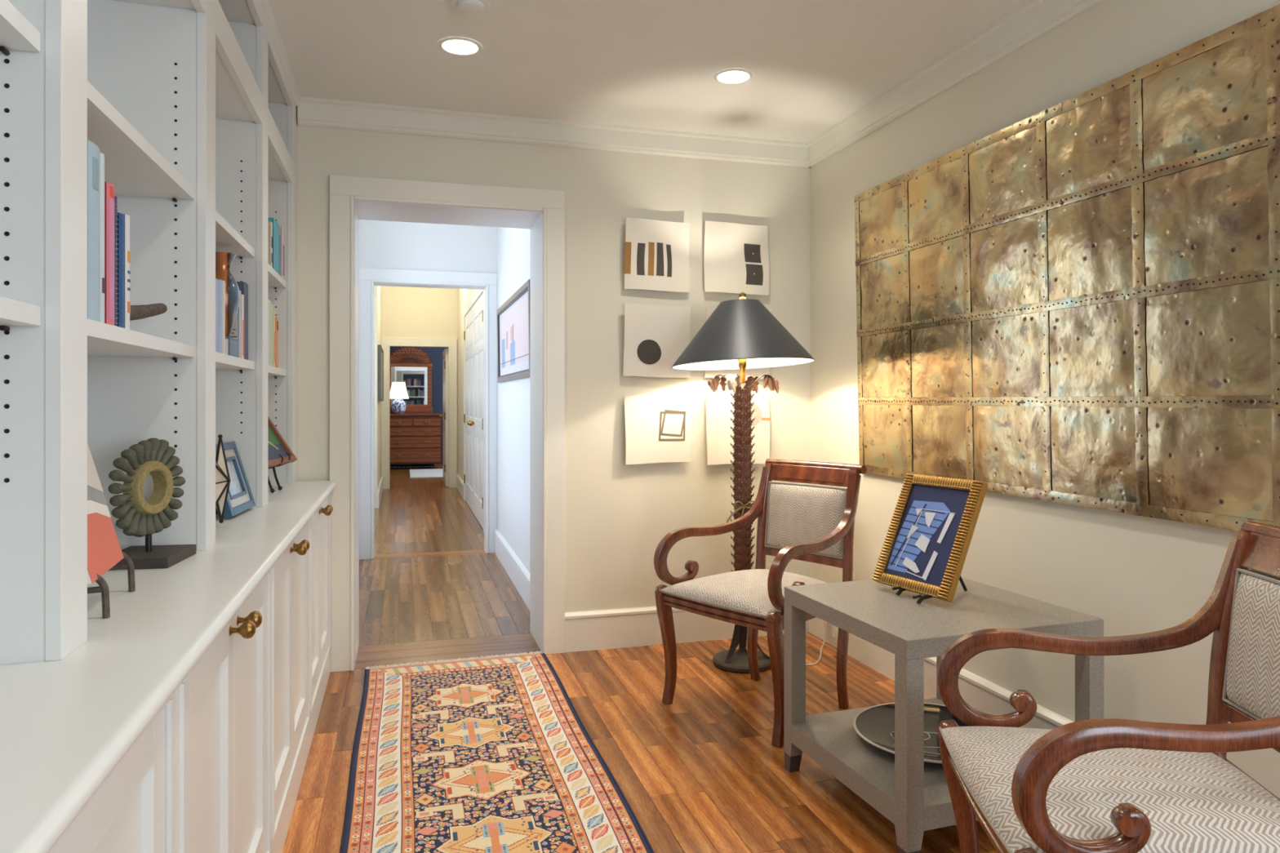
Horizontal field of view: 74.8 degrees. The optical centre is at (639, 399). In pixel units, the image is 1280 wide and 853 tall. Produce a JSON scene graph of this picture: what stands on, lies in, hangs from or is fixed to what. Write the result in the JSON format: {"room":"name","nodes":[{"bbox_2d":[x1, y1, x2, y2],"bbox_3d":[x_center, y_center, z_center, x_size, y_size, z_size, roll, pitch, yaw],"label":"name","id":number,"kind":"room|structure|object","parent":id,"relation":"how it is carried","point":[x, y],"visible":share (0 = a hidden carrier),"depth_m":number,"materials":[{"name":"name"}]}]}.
{"room":"library","nodes":[
{"label":"library","id":0,"kind":"room"},
{"bbox_2d":[374,285,381,508],"bbox_3d":[-3.155,-0.310,8.461,0.930,2.950,4.800,0,0,-16],"label":"wall","id":1,"kind":"structure","parent":0,"point":[377,288],"depth_m":9.16,"materials":[{"name":"paint"}]},
{"bbox_2d":[377,475,383,507],"bbox_3d":[-3.081,1.075,9.947,0.022,0.180,1.920,0,0,-16],"label":"baseboard","id":2,"kind":"structure","parent":1,"relation":"attached to","point":[380,491],"depth_m":9.46,"materials":[{"name":"white wood"}]},
{"bbox_2d":[377,344,383,401],"bbox_3d":[-3.030,-0.295,9.795,0.033,0.620,1.300,0,0,-16],"label":"framed picture","id":3,"kind":"object","parent":1,"relation":"attached to","point":[380,352],"visible":1,"depth_m":9.17},
{"bbox_2d":[381,351,382,398],"bbox_3d":[-3.035,-0.295,9.794,0.023,0.560,1.240,0,0,-16],"label":"print","id":4,"kind":"object","parent":3,"relation":"attached to","point":[381,351],"depth_m":9.91},
{"bbox_2d":[390,346,448,466],"bbox_3d":[-3.557,-0.310,14.790,3.600,2.950,0.100,0,0,-16],"label":"wall","id":5,"kind":"structure","parent":0,"point":[435,353],"depth_m":14.73,"materials":[{"name":"blue paint"}]},
{"bbox_2d":[381,285,457,474],"bbox_3d":[-2.540,-0.310,11.191,3.600,2.950,0.120,0,0,-16],"label":"wall","id":6,"kind":"structure","parent":0,"point":[406,312],"depth_m":11.02,"materials":[{"name":"paint"}]},
{"bbox_2d":[381,337,457,489],"bbox_3d":[-2.899,0.175,11.011,0.970,1.980,0.031,0,0,-16],"label":"trim","id":7,"kind":"structure","parent":6,"relation":"attached to","point":[451,344],"depth_m":11.03,"materials":[{"name":"paint"}]},
{"bbox_2d":[439,348,448,486],"bbox_3d":[-2.717,0.234,11.578,0.093,1.849,0.778,0,0,-16],"label":"door","id":8,"kind":"structure","parent":6,"relation":"in","point":[445,415],"depth_m":11.22,"materials":[{"name":"paint"}]},
{"bbox_2d":[359,219,497,273],"bbox_3d":[-1.954,-0.310,6.234,2.030,2.950,0.140,0,0,-16],"label":"wall","id":9,"kind":"structure","parent":0,"point":[386,245],"depth_m":6.26,"materials":[{"name":"paint"}]},
{"bbox_2d":[359,267,497,559],"bbox_3d":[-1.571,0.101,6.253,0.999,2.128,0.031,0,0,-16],"label":"trim","id":10,"kind":"structure","parent":9,"relation":"attached to","point":[367,277],"depth_m":6.16,"materials":[{"name":"white wood"}]},
{"bbox_2d":[457,226,529,573],"bbox_3d":[-1.389,-0.310,7.708,0.140,2.950,7.210,0,0,-16],"label":"wall","id":11,"kind":"structure","parent":0,"point":[513,243],"depth_m":5.55,"materials":[{"name":"paint"}]},
{"bbox_2d":[456,474,463,498],"bbox_3d":[-2.243,1.075,10.470,0.022,0.180,1.370,0,0,-16],"label":"baseboard","id":12,"kind":"structure","parent":11,"relation":"attached to","point":[460,483],"depth_m":10.45,"materials":[{"name":"white wood"}]},
{"bbox_2d":[463,306,473,512],"bbox_3d":[-1.877,0.097,9.136,0.092,2.124,1.203,0,0,-16],"label":"door","id":13,"kind":"structure","parent":11,"relation":"in","point":[468,333],"depth_m":9.09,"materials":[{"name":"white wood"}]},
{"bbox_2d":[463,289,484,532],"bbox_3d":[-1.702,0.040,8.560,0.020,2.250,2.600,0,0,-16],"label":"trim","id":14,"kind":"structure","parent":11,"relation":"attached to","point":[477,294],"depth_m":8.89,"materials":[{"name":"white wood"}]},
{"bbox_2d":[468,293,483,528],"bbox_3d":[-1.551,0.097,7.983,0.092,2.124,1.173,0,0,-16],"label":"door","id":15,"kind":"structure","parent":11,"relation":"in","point":[477,423],"depth_m":7.95,"materials":[{"name":"white wood"}]},
{"bbox_2d":[494,529,529,610],"bbox_3d":[-0.793,1.075,5.302,0.022,0.180,2.235,0,0,-16],"label":"baseboard","id":16,"kind":"structure","parent":11,"relation":"attached to","point":[519,575],"depth_m":5.29,"materials":[{"name":"white wood"}]},
{"bbox_2d":[496,279,529,382],"bbox_3d":[-0.820,-0.394,5.380,0.019,0.535,1.640,-1,0,-16],"label":"framed print","id":17,"kind":"object","parent":11,"relation":"attached to","point":[513,315],"visible":0.8,"depth_m":5.29,"materials":[{"name":"white paper"}]},
{"bbox_2d":[296,119,810,612],"bbox_3d":[-0.504,-0.335,4.025,2.980,3.000,0.360,0,0,-16],"label":"wall","id":18,"kind":"structure","parent":0,"point":[617,513],"depth_m":3.94,"materials":[{"name":"beige paint"}]},
{"bbox_2d":[257,0,301,106],"bbox_3d":[-0.762,-1.260,1.136,0.022,0.039,5.000,0,0,-16],"label":"trim","id":19,"kind":"structure","parent":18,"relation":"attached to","point":[264,5],"depth_m":2.99,"materials":[{"name":"paint"}]},
{"bbox_2d":[329,174,564,672],"bbox_3d":[-0.839,0.101,3.727,1.019,2.128,0.031,0,0,-16],"label":"trim","id":20,"kind":"structure","parent":18,"relation":"attached to","point":[344,189],"depth_m":3.63,"materials":[{"name":"paint"}]},
{"bbox_2d":[354,199,542,667],"bbox_3d":[-0.891,0.149,3.910,0.830,2.032,0.390,0,0,-16],"label":"trim","id":21,"kind":"structure","parent":18,"relation":"attached to","point":[363,210],"depth_m":3.93,"materials":[{"name":"white wood"}]},
{"bbox_2d":[529,229,530,630],"bbox_3d":[-0.955,0.105,4.100,0.983,2.120,0.031,0,0,-16],"label":"trim","id":22,"kind":"structure","parent":18,"relation":"attached to","point":[530,229],"depth_m":4.22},
{"bbox_2d":[297,96,808,167],"bbox_3d":[-0.293,-1.224,3.876,2.405,0.109,0.042,0,0,-16],"label":"trim","id":23,"kind":"structure","parent":18,"relation":"attached to","point":[311,112],"depth_m":3.82,"materials":[{"name":"paint"}]},
{"bbox_2d":[623,217,689,293],"bbox_3d":[0.080,-0.683,3.977,0.325,0.338,0.049,0,0,-16],"label":"artwork","id":24,"kind":"object","parent":18,"relation":"attached to","point":[656,252],"visible":1,"depth_m":3.97},
{"bbox_2d":[622,302,690,377],"bbox_3d":[0.080,-0.280,3.976,0.332,0.347,0.051,0,0,-16],"label":"artwork","id":25,"kind":"object","parent":18,"relation":"attached to","point":[655,336],"visible":0.97,"depth_m":3.96},
{"bbox_2d":[624,394,691,464],"bbox_3d":[0.085,0.138,3.979,0.330,0.330,0.048,0,0,-16],"label":"artwork","id":26,"kind":"object","parent":18,"relation":"attached to","point":[658,427],"visible":1,"depth_m":3.96},
{"bbox_2d":[564,606,808,652],"bbox_3d":[0.254,1.075,4.040,1.263,0.180,0.022,0,0,-16],"label":"baseboard","id":27,"kind":"structure","parent":18,"relation":"attached to","point":[600,629],"depth_m":3.95,"materials":[{"name":"paint"}]},
{"bbox_2d":[703,221,768,295],"bbox_3d":[0.471,-0.689,4.092,0.341,0.348,0.041,0,0,-16],"label":"artwork","id":28,"kind":"object","parent":18,"relation":"attached to","point":[736,255],"visible":0.99,"depth_m":4.08},
{"bbox_2d":[704,307,770,379],"bbox_3d":[0.475,-0.272,4.088,0.340,0.341,0.051,0,0,-16],"label":"artwork","id":29,"kind":"object","parent":18,"relation":"attached to","point":[758,372],"visible":0.1,"depth_m":4.07},
{"bbox_2d":[706,395,769,465],"bbox_3d":[0.478,0.145,4.092,0.334,0.341,0.044,0,0,-16],"label":"artwork","id":30,"kind":"object","parent":18,"relation":"attached to","point":[718,407],"visible":0.69,"depth_m":4.06},
{"bbox_2d":[282,466,997,852],"bbox_3d":[-1.125,1.225,6.738,3.500,0.120,17.220,0,0,-16],"label":"floor","id":31,"kind":"structure","parent":0,"point":[702,771],"depth_m":3.18,"materials":[{"name":"brown wood"}]},
{"bbox_2d":[48,692,174,852],"bbox_3d":[-0.696,0.770,0.599,0.496,0.790,1.011,0,0,-16],"label":"base cabinet","id":32,"kind":"object","parent":31,"relation":"on","point":[132,811],"visible":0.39,"depth_m":1.01,"materials":[{"name":"paint"}]},
{"bbox_2d":[0,480,336,852],"bbox_3d":[-0.849,0.360,1.112,0.480,0.030,5.003,0,0,-16],"label":"countertop","id":33,"kind":"structure","parent":32,"relation":"on","point":[66,724],"depth_m":1.06,"materials":[{"name":"paint"}]},
{"bbox_2d":[0,0,87,664],"bbox_3d":[-0.829,-0.467,0.747,0.320,1.623,0.852,0,0,-16],"label":"bookcase","id":34,"kind":"object","parent":33,"relation":"on","point":[43,43],"visible":1,"depth_m":1.10,"materials":[{"name":"paint"}]},
{"bbox_2d":[87,551,135,617],"bbox_3d":[-0.944,0.244,1.399,0.164,0.200,0.225,0,0,-16],"label":"easel","id":35,"kind":"object","parent":33,"relation":"on","point":[103,588],"visible":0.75,"depth_m":1.32,"materials":[{"name":"metal"}]},
{"bbox_2d":[87,444,124,584],"bbox_3d":[-0.920,0.142,1.367,0.095,0.284,0.220,0,0,-21],"label":"abstract painting","id":36,"kind":"object","parent":35,"relation":"on","point":[104,552],"visible":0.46,"depth_m":1.40,"materials":[{"name":"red paint"}]},
{"bbox_2d":[87,0,215,550],"bbox_3d":[-1.061,-0.467,1.566,0.320,1.623,0.854,0,0,-16],"label":"bookcase","id":37,"kind":"object","parent":33,"relation":"on","point":[151,64],"visible":0.36,"depth_m":1.90,"materials":[{"name":"paint"}]},
{"bbox_2d":[87,139,100,321],"bbox_3d":[-0.958,-0.265,1.311,0.190,0.284,0.054,0,0,-16],"label":"book","id":38,"kind":"object","parent":37,"relation":"on","point":[93,150],"visible":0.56,"depth_m":1.33,"materials":[{"name":"white paper"}]},
{"bbox_2d":[100,152,105,323],"bbox_3d":[-0.969,-0.263,1.349,0.189,0.280,0.021,0,0,-16],"label":"book","id":39,"kind":"object","parent":37,"relation":"on","point":[102,155],"visible":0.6,"depth_m":1.37,"materials":[{"name":"paper"}]},
{"bbox_2d":[104,182,114,325],"bbox_3d":[-0.972,-0.242,1.381,0.182,0.238,0.039,0,0,-16],"label":"book","id":40,"kind":"object","parent":37,"relation":"on","point":[108,188],"visible":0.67,"depth_m":1.40,"materials":[{"name":"paper"}]},
{"bbox_2d":[114,195,118,326],"bbox_3d":[-0.977,-0.236,1.415,0.169,0.226,0.025,0,0,-16],"label":"book","id":41,"kind":"object","parent":37,"relation":"on","point":[116,204],"visible":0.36,"depth_m":1.43,"materials":[{"name":"paper"}]},
{"bbox_2d":[117,212,124,328],"bbox_3d":[-0.981,-0.224,1.445,0.159,0.202,0.029,0,0,-16],"label":"book","id":42,"kind":"object","parent":37,"relation":"on","point":[120,216],"visible":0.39,"depth_m":1.46,"materials":[{"name":"blue paper"}]},
{"bbox_2d":[123,213,130,329],"bbox_3d":[-0.988,-0.226,1.473,0.161,0.206,0.025,0,0,-16],"label":"book","id":43,"kind":"object","parent":37,"relation":"on","point":[126,218],"visible":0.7,"depth_m":1.49,"materials":[{"name":"paper"}]},
{"bbox_2d":[129,302,167,320],"bbox_3d":[-1.036,-0.166,1.663,0.036,0.085,0.311,0,0,4],"label":"driftwood horn","id":44,"kind":"object","parent":37,"relation":"on","point":[137,312],"visible":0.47,"depth_m":1.74,"materials":[{"name":"wood"}]},
{"bbox_2d":[107,438,195,569],"bbox_3d":[-1.047,0.213,1.786,0.136,0.264,0.201,0,0,-10],"label":"sculpture","id":45,"kind":"object","parent":33,"relation":"on","point":[138,517],"visible":0.99,"depth_m":1.76,"materials":[{"name":"stone"}]},
{"bbox_2d":[215,434,231,523],"bbox_3d":[-1.163,0.219,2.246,0.124,0.251,0.236,0,0,-16],"label":"star ornament","id":46,"kind":"object","parent":33,"relation":"on","point":[223,480],"visible":0.73,"depth_m":2.25,"materials":[{"name":"metal"}]},
{"bbox_2d":[215,441,255,519],"bbox_3d":[-1.238,0.236,2.527,0.086,0.212,0.260,0,0,-11],"label":"photo frame","id":47,"kind":"object","parent":33,"relation":"on","point":[240,499],"visible":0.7,"depth_m":2.57,"materials":[{"name":"blue paint"}]},
{"bbox_2d":[226,460,242,495],"bbox_3d":[-1.237,0.236,2.527,0.003,0.105,0.150,-17,3,-11],"label":"photo","id":48,"kind":"object","parent":47,"relation":"attached to","point":[235,487],"depth_m":2.56},
{"bbox_2d":[215,0,267,507],"bbox_3d":[-1.288,-0.467,2.368,0.320,1.623,0.817,0,0,-16],"label":"bookcase","id":49,"kind":"object","parent":33,"relation":"on","point":[241,27],"visible":0.21,"depth_m":2.68,"materials":[{"name":"paint"}]},
{"bbox_2d":[215,278,219,352],"bbox_3d":[-1.192,-0.220,2.178,0.171,0.194,0.070,0,0,-16],"label":"book","id":50,"kind":"object","parent":49,"relation":"on","point":[217,282],"visible":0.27,"depth_m":2.20,"materials":[{"name":"paper"}]},
{"bbox_2d":[217,279,222,353],"bbox_3d":[-1.206,-0.223,2.229,0.171,0.198,0.033,0,0,-16],"label":"book","id":51,"kind":"object","parent":49,"relation":"on","point":[220,280],"visible":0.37,"depth_m":2.25,"materials":[{"name":"paper"}]},
{"bbox_2d":[222,280,225,354],"bbox_3d":[-1.215,-0.224,2.262,0.172,0.200,0.030,0,0,-16],"label":"book","id":52,"kind":"object","parent":49,"relation":"on","point":[223,282],"visible":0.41,"depth_m":2.28,"materials":[{"name":"white paper"}]},
{"bbox_2d":[225,337,239,357],"bbox_3d":[-1.241,-0.151,2.421,0.128,0.055,0.135,0,0,-16],"label":"book","id":53,"kind":"object","parent":49,"relation":"on","point":[232,344],"visible":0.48,"depth_m":2.40,"materials":[{"name":"paper"}]},
{"bbox_2d":[215,251,239,337],"bbox_3d":[-1.225,-0.303,2.459,0.091,0.250,0.091,0,0,-16],"label":"vase","id":54,"kind":"object","parent":53,"relation":"on","point":[224,260],"visible":0.62,"depth_m":2.44,"materials":[{"name":"ceramic"}]},
{"bbox_2d":[230,290,240,358],"bbox_3d":[-1.285,-0.226,2.505,0.169,0.206,0.025,0,0,-16],"label":"book","id":55,"kind":"object","parent":49,"relation":"on","point":[236,332],"visible":0.19,"depth_m":2.52,"materials":[{"name":"white paper"}]},
{"bbox_2d":[236,281,248,359],"bbox_3d":[-1.351,-0.244,2.591,0.249,0.242,0.078,0,0,-16],"label":"book","id":56,"kind":"object","parent":49,"relation":"on","point":[243,286],"visible":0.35,"depth_m":2.60,"materials":[{"name":"paper"}]},
{"bbox_2d":[240,293,244,359],"bbox_3d":[-1.284,-0.222,2.541,0.152,0.198,0.036,0,0,-16],"label":"book","id":57,"kind":"object","parent":49,"relation":"on","point":[242,295],"visible":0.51,"depth_m":2.55,"materials":[{"name":"white paper"}]},
{"bbox_2d":[267,452,290,493],"bbox_3d":[-1.405,0.273,3.133,0.218,0.144,0.122,0,0,-38],"label":"easel","id":58,"kind":"object","parent":33,"relation":"on","point":[280,487],"visible":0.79,"depth_m":3.17,"materials":[{"name":"black metal"}]},
{"bbox_2d":[267,416,297,467],"bbox_3d":[-1.434,0.117,3.139,0.178,0.261,0.374,0,0,-5],"label":"framed picture","id":59,"kind":"object","parent":58,"relation":"on","point":[277,445],"visible":0.25,"depth_m":3.25,"materials":[{"name":"brown wood"}]},
{"bbox_2d":[267,425,288,460],"bbox_3d":[-1.436,0.118,3.139,0.004,0.258,0.332,-33,3,-4],"label":"print","id":60,"kind":"object","parent":59,"relation":"attached to","point":[275,448],"depth_m":3.23},
{"bbox_2d":[267,29,297,484],"bbox_3d":[-1.506,-0.467,3.140,0.320,1.623,0.793,0,0,-16],"label":"bookcase","id":61,"kind":"object","parent":33,"relation":"on","point":[282,107],"visible":0.18,"depth_m":3.41,"materials":[{"name":"paint"}]},
{"bbox_2d":[267,299,271,365],"bbox_3d":[-1.403,-0.240,2.983,0.162,0.234,0.105,0,0,-16],"label":"book","id":62,"kind":"object","parent":61,"relation":"on","point":[268,300],"visible":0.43,"depth_m":2.99,"materials":[{"name":"paper"}]},
{"bbox_2d":[267,221,272,267],"bbox_3d":[-1.420,-0.565,3.038,0.161,0.164,0.050,0,0,-16],"label":"book","id":63,"kind":"object","parent":61,"relation":"on","point":[269,224],"visible":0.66,"depth_m":3.04,"materials":[{"name":"beige paper"}]},
{"bbox_2d":[271,303,272,366],"bbox_3d":[-1.426,-0.238,3.057,0.159,0.230,0.040,0,0,-16],"label":"book","id":64,"kind":"object","parent":61,"relation":"on","point":[271,304],"visible":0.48,"depth_m":3.07,"materials":[{"name":"white paper"}]},
{"bbox_2d":[267,217,279,274],"bbox_3d":[-1.457,-0.578,3.137,0.182,0.190,0.140,0,0,-16],"label":"book","id":65,"kind":"object","parent":61,"relation":"on","point":[275,224],"visible":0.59,"depth_m":3.13,"materials":[{"name":"teal paper"}]},
{"bbox_2d":[272,307,275,366],"bbox_3d":[-1.435,-0.232,3.110,0.151,0.216,0.055,0,0,-16],"label":"book","id":66,"kind":"object","parent":61,"relation":"on","point":[273,309],"visible":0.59,"depth_m":3.11,"materials":[{"name":"yellow paper"}]},
{"bbox_2d":[275,316,278,367],"bbox_3d":[-1.446,-0.218,3.171,0.142,0.190,0.060,0,0,-16],"label":"book","id":67,"kind":"object","parent":61,"relation":"on","point":[276,318],"visible":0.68,"depth_m":3.18,"materials":[{"name":"orange paper"}]},
{"bbox_2d":[279,234,280,275],"bbox_3d":[-1.477,-0.562,3.242,0.161,0.158,0.063,0,0,-16],"label":"book","id":68,"kind":"object","parent":61,"relation":"on","point":[279,234],"visible":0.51,"depth_m":3.25,"materials":[{"name":"grey paper"}]},
{"bbox_2d":[279,226,284,279],"bbox_3d":[-1.508,-0.584,3.319,0.183,0.202,0.092,0,0,-16],"label":"book","id":69,"kind":"object","parent":61,"relation":"on","point":[282,232],"visible":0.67,"depth_m":3.32,"materials":[{"name":"beige paper"}]},
{"bbox_2d":[174,570,270,852],"bbox_3d":[-0.950,0.770,1.496,0.496,0.790,0.850,0,0,-16],"label":"base cabinet","id":70,"kind":"object","parent":31,"relation":"on","point":[222,706],"visible":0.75,"depth_m":1.51,"materials":[{"name":"paint"}]},
{"bbox_2d":[270,520,309,852],"bbox_3d":[-1.180,0.770,2.312,0.496,0.790,0.844,0,0,-16],"label":"base cabinet","id":71,"kind":"object","parent":31,"relation":"on","point":[290,575],"visible":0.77,"depth_m":2.31,"materials":[{"name":"paint"}]},
{"bbox_2d":[309,493,333,749],"bbox_3d":[-1.408,0.770,3.119,0.496,0.790,0.831,0,0,-16],"label":"base cabinet","id":72,"kind":"object","parent":31,"relation":"on","point":[320,522],"visible":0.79,"depth_m":3.12,"materials":[{"name":"paint"}]},
{"bbox_2d":[390,413,442,468],"bbox_3d":[-3.889,0.700,14.310,0.990,0.930,0.503,0,0,-16],"label":"dresser","id":73,"kind":"object","parent":31,"relation":"on","point":[415,438],"visible":0.86,"depth_m":14.10,"materials":[{"name":"brown wood"}]},
{"bbox_2d":[390,382,408,413],"bbox_3d":[-4.065,-0.033,14.106,0.336,0.534,0.336,0,0,-16],"label":"table lamp","id":74,"kind":"object","parent":73,"relation":"on","point":[398,392],"visible":0.99,"depth_m":14.01,"materials":[{"name":"white fabric"}]},
{"bbox_2d":[390,346,432,413],"bbox_3d":[-3.966,-0.344,14.411,0.770,1.153,0.228,0,0,-16],"label":"dresser mirror","id":75,"kind":"object","parent":73,"relation":"on","point":[412,366],"visible":0.71,"depth_m":14.41,"materials":[{"name":"brown wood"}]},
{"bbox_2d":[391,366,427,404],"bbox_3d":[-3.966,-0.245,14.409,0.600,0.650,0.010,0,0,-16],"label":"mirror glass","id":76,"kind":"object","parent":75,"relation":"on","point":[415,378],"depth_m":14.42,"materials":[{"name":"silver mirror"}]},
{"bbox_2d":[409,468,443,478],"bbox_3d":[-3.245,1.160,13.319,0.800,0.010,1.500,0,0,-16],"label":"rug","id":77,"kind":"object","parent":31,"relation":"on","point":[433,473],"visible":0.56,"depth_m":13.24,"materials":[{"name":"white fabric"}]},
{"bbox_2d":[339,650,654,852],"bbox_3d":[-0.492,1.158,2.587,0.799,0.014,2.453,0,0,-16],"label":"runner rug","id":78,"kind":"object","parent":31,"relation":"on","point":[482,754],"visible":1,"depth_m":2.62,"materials":[{"name":"fabric"}]},
{"bbox_2d":[671,292,814,673],"bbox_3d":[0.452,0.345,3.694,0.624,1.639,0.624,0,0,42],"label":"floor lamp","id":79,"kind":"object","parent":31,"relation":"on","point":[742,334],"visible":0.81,"depth_m":3.64,"materials":[{"name":"metal"}]},
{"bbox_2d":[737,359,746,382],"bbox_3d":[0.452,-0.138,3.694,0.038,0.135,0.038,0,0,-16],"label":"socket","id":80,"kind":"object","parent":79,"relation":"attached to","point":[742,362],"depth_m":3.68,"materials":[{"name":"gold metal"}]},
{"bbox_2d":[653,458,866,747],"bbox_3d":[0.483,0.710,3.203,0.657,0.917,0.592,0,0,-42],"label":"armchair","id":81,"kind":"object","parent":31,"relation":"on","point":[806,522],"visible":0.87,"depth_m":3.21,"materials":[{"name":"brown wood"}]},
{"bbox_2d":[661,568,826,617],"bbox_3d":[0.437,0.694,3.160,0.525,0.070,0.526,0,0,-42],"label":"seat cushion","id":82,"kind":"object","parent":81,"relation":"on","point":[744,593],"depth_m":3.04,"materials":[{"name":"fabric"}]},
{"bbox_2d":[765,481,845,557],"bbox_3d":[0.670,0.476,3.371,0.070,0.266,0.384,0,0,-42],"label":"cushion","id":83,"kind":"object","parent":81,"relation":"on","point":[796,513],"depth_m":3.35,"materials":[{"name":"fabric"}]},
{"bbox_2d":[805,621,830,665],"bbox_3d":[0.779,1.107,3.795,0.419,0.115,0.164,0,0,-39],"label":"power cord","id":84,"kind":"object","parent":31,"relation":"on","point":[827,625],"visible":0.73,"depth_m":3.96,"materials":[{"name":"white plastic"}]},
{"bbox_2d":[783,577,1103,852],"bbox_3d":[0.853,0.877,2.455,0.628,0.575,0.628,0,0,-19],"label":"side table","id":85,"kind":"object","parent":31,"relation":"on","point":[910,792],"visible":0.6,"depth_m":2.28,"materials":[{"name":"grey wood"}]},
{"bbox_2d":[853,702,894,754],"bbox_3d":[0.739,0.988,2.480,0.244,0.040,0.342,0,0,-16],"label":"platter","id":86,"kind":"object","parent":85,"relation":"on","point":[874,726],"depth_m":2.53,"materials":[{"name":"black ceramic"}]},
{"bbox_2d":[791,697,977,831],"bbox_3d":[0.853,1.038,2.455,0.627,0.059,0.627,0,0,-19],"label":"shelf","id":87,"kind":"object","parent":85,"relation":"attached to","point":[831,740],"depth_m":2.31,"materials":[{"name":"grey wood"}]},
{"bbox_2d":[891,575,967,604],"bbox_3d":[0.877,0.467,2.508,0.281,0.242,0.120,0,0,-28],"label":"easel","id":88,"kind":"object","parent":85,"relation":"on","point":[900,590],"visible":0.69,"depth_m":2.50,"materials":[{"name":"black paint"}]},
{"bbox_2d":[871,473,988,602],"bbox_3d":[0.872,0.406,2.537,0.178,0.339,0.292,0,0,-28],"label":"framed picture","id":89,"kind":"object","parent":88,"relation":"on","point":[928,539],"visible":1,"depth_m":2.52,"materials":[{"name":"gold wood"}]},
{"bbox_2d":[885,484,969,586],"bbox_3d":[0.871,0.404,2.537,0.125,0.275,0.232,0,0,-28],"label":"print","id":90,"kind":"object","parent":89,"relation":"attached to","point":[930,525],"depth_m":2.53},
{"bbox_2d":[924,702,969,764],"bbox_3d":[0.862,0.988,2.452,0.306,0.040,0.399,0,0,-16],"label":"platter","id":91,"kind":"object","parent":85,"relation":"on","point":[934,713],"depth_m":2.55,"materials":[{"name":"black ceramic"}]},
{"bbox_2d":[936,520,1279,852],"bbox_3d":[0.938,0.710,1.540,0.657,0.917,0.592,0,0,8],"label":"armchair","id":92,"kind":"object","parent":31,"relation":"on","point":[1105,785],"visible":1,"depth_m":1.50,"materials":[{"name":"brown wood"}]},
{"bbox_2d":[942,726,1279,852],"bbox_3d":[0.876,0.694,1.550,0.525,0.070,0.526,0,0,8],"label":"seat cushion","id":93,"kind":"object","parent":92,"relation":"on","point":[1192,802],"depth_m":1.43,"materials":[{"name":"fabric"}]},
{"bbox_2d":[1226,568,1279,719],"bbox_3d":[1.187,0.476,1.508,0.071,0.266,0.384,0,0,8],"label":"cushion","id":94,"kind":"object","parent":92,"relation":"on","point":[1253,595],"depth_m":1.61,"materials":[{"name":"fabric"}]},
{"bbox_2d":[269,0,1031,142],"bbox_3d":[0.311,-1.339,1.132,2.975,0.120,5.650,0,0,-16],"label":"ceiling","id":95,"kind":"structure","parent":0,"point":[814,64],"depth_m":3.10,"materials":[{"name":"paint"}]},
{"bbox_2d":[437,36,482,55],"bbox_3d":[-0.650,-1.276,3.027,0.158,0.004,0.158,0,0,-16],"label":"recessed light","id":96,"kind":"object","parent":95,"relation":"in","point":[458,46],"visible":1,"depth_m":3.02,"materials":[{"name":"glass"}]},
{"bbox_2d":[450,0,489,15],"bbox_3d":[-0.544,-1.263,2.688,0.124,0.032,0.124,0,0,-16],"label":"smoke detector","id":97,"kind":"object","parent":95,"relation":"attached to","point":[470,7],"visible":1,"depth_m":2.67,"materials":[{"name":"white plastic"}]},
{"bbox_2d":[713,68,753,84],"bbox_3d":[0.369,-1.276,3.309,0.158,0.004,0.158,0,0,-16],"label":"recessed light","id":98,"kind":"object","parent":95,"relation":"in","point":[730,76],"visible":1,"depth_m":3.30,"materials":[{"name":"glass"}]},
{"bbox_2d":[810,0,1279,798],"bbox_3d":[1.669,-0.057,1.578,0.120,2.444,5.530,0,0,-16],"label":"wall","id":99,"kind":"structure","parent":0,"point":[1138,575],"depth_m":2.67,"materials":[{"name":"beige paint"}]},
{"bbox_2d":[826,623,834,637],"bbox_3d":[0.903,1.067,3.981,0.011,0.105,0.070,0,0,-16],"label":"wall outlet","id":100,"kind":"object","parent":99,"relation":"attached to","point":[830,632],"visible":0.34,"depth_m":3.96,"materials":[{"name":"paint"}]},
{"bbox_2d":[808,617,1074,729],"bbox_3d":[1.600,1.075,1.559,0.022,0.180,5.530,0,0,-16],"label":"baseboard","id":101,"kind":"structure","parent":99,"relation":"attached to","point":[980,694],"depth_m":3.05,"materials":[{"name":"paint"}]},
{"bbox_2d":[806,0,1104,168],"bbox_3d":[1.591,-1.224,1.556,0.042,0.109,5.530,0,0,-16],"label":"trim","id":102,"kind":"structure","parent":99,"relation":"attached to","point":[1034,19],"depth_m":3.08,"materials":[{"name":"paint"}]},
{"bbox_2d":[854,4,1279,531],"bbox_3d":[1.282,-0.293,2.639,0.051,1.226,2.264,0,0,-16],"label":"metal wall art","id":103,"kind":"object","parent":99,"relation":"attached to","point":[1076,302],"visible":0.99,"depth_m":2.41,"materials":[{"name":"gold metal"}]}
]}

